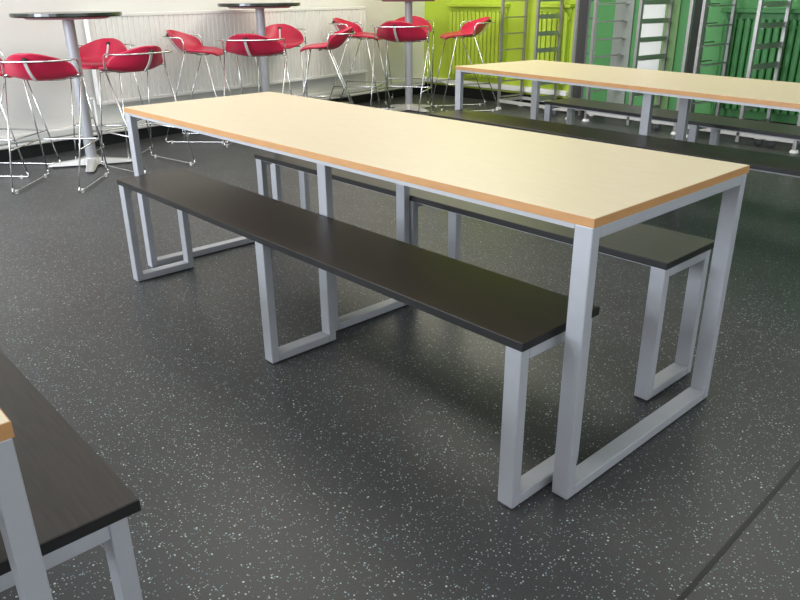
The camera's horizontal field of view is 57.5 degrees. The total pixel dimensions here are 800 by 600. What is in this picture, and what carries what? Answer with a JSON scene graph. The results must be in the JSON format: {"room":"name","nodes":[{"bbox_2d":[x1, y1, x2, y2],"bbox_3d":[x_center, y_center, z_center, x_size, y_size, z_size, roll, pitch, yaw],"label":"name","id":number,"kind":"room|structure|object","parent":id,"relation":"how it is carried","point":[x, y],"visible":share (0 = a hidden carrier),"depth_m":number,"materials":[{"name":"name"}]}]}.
{"room":"eatery","nodes":[
{"label":"eatery","id":0,"kind":"room"},
{"bbox_2d":[0,0,424,149],"bbox_3d":[-2.949,-2.582,5.403,0.122,3.000,10.231,17,29,36],"label":"wall","id":1,"kind":"structure","parent":0,"point":[17,35],"depth_m":6.03,"materials":[{"name":"white paint"}]},
{"bbox_2d":[0,85,423,161],"bbox_3d":[-2.889,-1.223,5.923,0.018,0.092,10.019,17,29,36],"label":"baseboard","id":2,"kind":"structure","parent":1,"relation":"attached to","point":[31,151],"depth_m":6.34,"materials":[{"name":"paint"}]},
{"bbox_2d":[0,77,424,149],"bbox_3d":[-2.885,-1.306,5.857,0.055,0.095,9.981,17,29,36],"label":"trim","id":3,"kind":"structure","parent":1,"relation":"attached to","point":[67,132],"depth_m":6.27,"materials":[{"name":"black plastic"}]},
{"bbox_2d":[83,6,367,124],"bbox_3d":[-1.488,-2.384,7.197,0.101,0.902,3.431,17,29,36],"label":"radiator","id":4,"kind":"object","parent":1,"relation":"attached to","point":[140,29],"visible":0.73,"depth_m":6.82,"materials":[{"name":"white metal"}]},
{"bbox_2d":[0,93,799,599],"bbox_3d":[0.168,0.107,2.880,9.940,0.060,10.389,-20,30,-38],"label":"floor","id":5,"kind":"structure","parent":0,"point":[362,464],"depth_m":2.26,"materials":[{"name":"plastic"}]},
{"bbox_2d":[0,408,52,599],"bbox_3d":[-1.530,0.244,1.558,0.754,0.740,2.400,-20,30,-38],"label":"table","id":6,"kind":"object","parent":5,"relation":"on","point":[17,528],"visible":1,"depth_m":0.88,"materials":[{"name":"silver metal"}]},
{"bbox_2d":[0,52,60,178],"bbox_3d":[-2.894,-1.355,5.230,0.574,0.870,0.495,2,23,6],"label":"bar stool","id":7,"kind":"object","parent":5,"relation":"on","point":[3,64],"visible":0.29,"depth_m":5.32,"materials":[{"name":"red plastic"}]},
{"bbox_2d":[0,53,108,193],"bbox_3d":[-2.310,-1.194,4.834,0.495,0.870,0.574,-1,23,-2],"label":"bar stool","id":8,"kind":"object","parent":5,"relation":"on","point":[25,66],"visible":1,"depth_m":4.66,"materials":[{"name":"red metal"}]},
{"bbox_2d":[9,11,131,172],"bbox_3d":[-2.356,-1.536,5.374,0.740,1.085,0.740,-20,30,-38],"label":"bar table","id":9,"kind":"object","parent":5,"relation":"on","point":[92,159],"visible":0.97,"depth_m":5.31,"materials":[{"name":"silver metal"}]},
{"bbox_2d":[0,350,142,599],"bbox_3d":[-1.261,0.257,1.881,0.304,0.463,2.202,-20,30,-38],"label":"bench","id":10,"kind":"object","parent":5,"relation":"on","point":[78,504],"visible":0.87,"depth_m":1.17,"materials":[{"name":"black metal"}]},
{"bbox_2d":[70,38,152,158],"bbox_3d":[-2.304,-1.581,5.738,0.478,0.884,0.554,0,23,2],"label":"bar stool","id":11,"kind":"object","parent":5,"relation":"on","point":[91,53],"visible":0.56,"depth_m":5.70,"materials":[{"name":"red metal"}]},
{"bbox_2d":[98,45,195,174],"bbox_3d":[-1.902,-1.413,5.347,0.574,0.870,0.495,17,28,35],"label":"bar stool","id":12,"kind":"object","parent":5,"relation":"on","point":[143,58],"visible":0.99,"depth_m":5.12,"materials":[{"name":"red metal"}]},
{"bbox_2d":[161,30,231,143],"bbox_3d":[-1.750,-1.867,6.361,0.565,0.921,0.488,1,23,4],"label":"bar stool","id":13,"kind":"object","parent":5,"relation":"on","point":[187,43],"visible":0.95,"depth_m":6.31,"materials":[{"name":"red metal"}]},
{"bbox_2d":[217,33,291,146],"bbox_3d":[-1.208,-1.800,6.210,0.542,0.905,0.628,2,23,6],"label":"bar stool","id":14,"kind":"object","parent":5,"relation":"on","point":[249,45],"visible":0.94,"depth_m":5.96,"materials":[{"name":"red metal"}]},
{"bbox_2d":[217,2,300,91],"bbox_3d":[-1.267,-2.167,6.805,0.740,1.121,0.740,10,25,23],"label":"bar table","id":15,"kind":"object","parent":5,"relation":"on","point":[259,8],"visible":0.52,"depth_m":6.61,"materials":[{"name":"metal"}]},
{"bbox_2d":[252,24,306,95],"bbox_3d":[-1.169,-2.230,7.211,0.515,0.923,0.596,-3,23,-5],"label":"bar stool","id":16,"kind":"object","parent":5,"relation":"on","point":[293,37],"visible":0.59,"depth_m":7.18,"materials":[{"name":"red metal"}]},
{"bbox_2d":[300,27,354,103],"bbox_3d":[-0.662,-2.030,6.729,0.606,0.918,0.523,-2,23,-4],"label":"bar stool","id":17,"kind":"object","parent":5,"relation":"on","point":[335,40],"visible":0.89,"depth_m":6.51,"materials":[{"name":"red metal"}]},
{"bbox_2d":[117,168,599,508],"bbox_3d":[-0.357,-0.037,2.560,0.304,0.463,2.202,-20,30,-38],"label":"bench","id":18,"kind":"object","parent":5,"relation":"on","point":[528,319],"visible":0.87,"depth_m":2.14,"materials":[{"name":"black laminate"}]},
{"bbox_2d":[328,18,391,109],"bbox_3d":[-0.446,-2.482,7.742,0.628,0.963,0.542,4,23,12],"label":"bar stool","id":19,"kind":"object","parent":5,"relation":"on","point":[341,24],"visible":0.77,"depth_m":7.66,"materials":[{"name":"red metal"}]},
{"bbox_2d":[370,21,433,113],"bbox_3d":[0.022,-2.288,7.285,0.562,0.952,0.652,6,24,16],"label":"bar stool","id":20,"kind":"object","parent":5,"relation":"on","point":[393,31],"visible":0.95,"depth_m":7.05,"materials":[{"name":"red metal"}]},
{"bbox_2d":[382,0,434,112],"bbox_3d":[0.094,-2.638,7.851,0.740,1.158,0.740,10,25,23],"label":"bar table","id":21,"kind":"object","parent":5,"relation":"on","point":[408,105],"visible":0.89,"depth_m":7.89,"materials":[{"name":"metal"}]},
{"bbox_2d":[385,16,434,104],"bbox_3d":[0.110,-2.800,8.506,0.568,0.949,0.658,2,23,6],"label":"bar stool","id":22,"kind":"object","parent":5,"relation":"on","point":[416,20],"visible":0.39,"depth_m":8.46,"materials":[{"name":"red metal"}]},
{"bbox_2d":[123,92,749,499],"bbox_3d":[-0.117,-0.267,2.746,0.754,0.740,2.400,-20,30,-38],"label":"table","id":23,"kind":"object","parent":5,"relation":"on","point":[597,190],"visible":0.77,"depth_m":2.12,"materials":[{"name":"brown wood"}]},
{"bbox_2d":[431,17,498,111],"bbox_3d":[0.706,-2.556,7.904,0.645,0.955,0.557,-5,23,-10],"label":"bar stool","id":24,"kind":"object","parent":5,"relation":"on","point":[473,28],"visible":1,"depth_m":7.84,"materials":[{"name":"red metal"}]},
{"bbox_2d":[254,152,714,400],"bbox_3d":[0.139,-0.240,3.034,0.304,0.463,2.202,-20,30,-38],"label":"bench","id":25,"kind":"object","parent":5,"relation":"on","point":[667,253],"visible":0.47,"depth_m":2.37,"materials":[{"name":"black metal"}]},
{"bbox_2d":[496,0,599,118],"bbox_3d":[1.536,-2.806,7.526,0.431,1.694,1.041,-18,28,-36],"label":"trolley","id":26,"kind":"object","parent":5,"relation":"on","point":[582,18],"visible":0.59,"depth_m":7.52,"materials":[{"name":"silver metal"}]},
{"bbox_2d":[429,109,799,177],"bbox_3d":[1.143,-0.682,4.064,0.304,0.463,2.533,-19,29,-38],"label":"bench","id":27,"kind":"object","parent":5,"relation":"on","point":[786,165],"visible":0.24,"depth_m":3.81,"materials":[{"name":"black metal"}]},
{"bbox_2d":[455,60,799,140],"bbox_3d":[1.449,-0.884,4.180,0.754,0.740,2.688,-16,27,-32],"label":"table","id":28,"kind":"object","parent":5,"relation":"on","point":[780,95],"visible":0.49,"depth_m":3.99,"materials":[{"name":"brown wood"}]},
{"bbox_2d":[582,0,720,134],"bbox_3d":[2.349,-2.467,6.752,0.568,1.655,1.056,-18,28,-36],"label":"trolley","id":29,"kind":"object","parent":5,"relation":"on","point":[695,9],"visible":0.49,"depth_m":6.68,"materials":[{"name":"metal"}]},
{"bbox_2d":[544,98,799,145],"bbox_3d":[1.884,-0.904,4.576,0.304,0.463,2.361,-17,28,-34],"label":"bench","id":30,"kind":"object","parent":5,"relation":"on","point":[696,121],"visible":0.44,"depth_m":4.56,"materials":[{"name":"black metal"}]},
{"bbox_2d":[677,459,799,599],"bbox_3d":[1.810,0.165,2.632,6.200,0.003,0.012,-21,30,-40],"label":"trim","id":31,"kind":"structure","parent":5,"relation":"on","point":[708,567],"depth_m":1.72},
{"bbox_2d":[686,0,799,152],"bbox_3d":[3.010,-2.124,5.941,0.572,1.637,1.001,-18,28,-36],"label":"trolley","id":32,"kind":"object","parent":5,"relation":"on","point":[770,141],"visible":0.58,"depth_m":6.04,"materials":[{"name":"metal"}]},
{"bbox_2d":[424,0,799,123],"bbox_3d":[3.859,-2.649,5.413,0.120,3.000,10.589,-20,30,-38],"label":"wall","id":33,"kind":"structure","parent":0,"point":[436,10],"depth_m":7.53,"materials":[{"name":"paint"}]},
{"bbox_2d":[446,3,510,78],"bbox_3d":[0.898,-3.054,8.582,0.088,0.805,0.920,-20,30,-38],"label":"radiator","id":34,"kind":"object","parent":33,"relation":"attached to","point":[488,42],"visible":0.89,"depth_m":8.52,"materials":[{"name":"metal"}]},
{"bbox_2d":[446,3,510,6],"bbox_3d":[0.894,-3.409,8.433,0.088,0.035,0.920,-20,30,-38],"label":"shelf","id":35,"kind":"object","parent":34,"relation":"attached to","point":[452,4],"depth_m":8.40,"materials":[{"name":"paint"}]},
{"bbox_2d":[424,76,567,96],"bbox_3d":[1.058,-2.541,8.643,0.050,0.060,2.219,-20,30,-38],"label":"trim","id":36,"kind":"structure","parent":33,"relation":"attached to","point":[545,91],"depth_m":8.44,"materials":[{"name":"white plastic"}]},
{"bbox_2d":[535,4,574,84],"bbox_3d":[1.635,-2.749,7.840,0.088,0.805,0.460,-20,30,-38],"label":"radiator","id":37,"kind":"object","parent":33,"relation":"attached to","point":[544,24],"visible":0.56,"depth_m":7.75,"materials":[{"name":"metal"}]},
{"bbox_2d":[535,4,574,7],"bbox_3d":[1.632,-3.104,7.691,0.088,0.035,0.460,-20,30,-38],"label":"shelf","id":38,"kind":"object","parent":37,"relation":"attached to","point":[541,5],"depth_m":7.64,"materials":[{"name":"paint"}]},
{"bbox_2d":[424,83,796,125],"bbox_3d":[3.823,-1.304,5.930,0.012,0.120,10.389,-20,30,-38],"label":"baseboard","id":39,"kind":"structure","parent":33,"relation":"attached to","point":[473,93],"depth_m":8.81,"materials":[{"name":"paint"}]},
{"bbox_2d":[606,0,635,103],"bbox_3d":[2.207,-3.291,6.979,0.025,3.000,0.205,-20,30,-38],"label":"trim","id":40,"kind":"structure","parent":33,"relation":"attached to","point":[626,12],"depth_m":7.26,"materials":[{"name":"grey paint"}]},
{"bbox_2d":[637,4,665,69],"bbox_3d":[2.409,-3.334,6.717,0.030,2.720,0.270,-20,30,-38],"label":"trim","id":41,"kind":"structure","parent":33,"relation":"attached to","point":[650,11],"depth_m":7.02,"materials":[{"name":"white paint"}]},
{"bbox_2d":[654,0,681,109],"bbox_3d":[2.551,-3.149,6.633,0.025,3.000,0.140,-20,30,-38],"label":"trim","id":42,"kind":"structure","parent":33,"relation":"attached to","point":[677,4],"depth_m":6.91,"materials":[{"name":"paint"}]},
{"bbox_2d":[711,8,799,114],"bbox_3d":[3.269,-2.028,6.213,0.088,0.845,1.190,-20,30,-38],"label":"radiator","id":43,"kind":"object","parent":33,"relation":"attached to","point":[744,24],"visible":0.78,"depth_m":6.29,"materials":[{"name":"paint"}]},
{"bbox_2d":[721,8,799,12],"bbox_3d":[3.265,-2.401,6.057,0.088,0.035,1.190,-20,30,-38],"label":"shelf","id":44,"kind":"object","parent":43,"relation":"attached to","point":[723,10],"depth_m":6.22,"materials":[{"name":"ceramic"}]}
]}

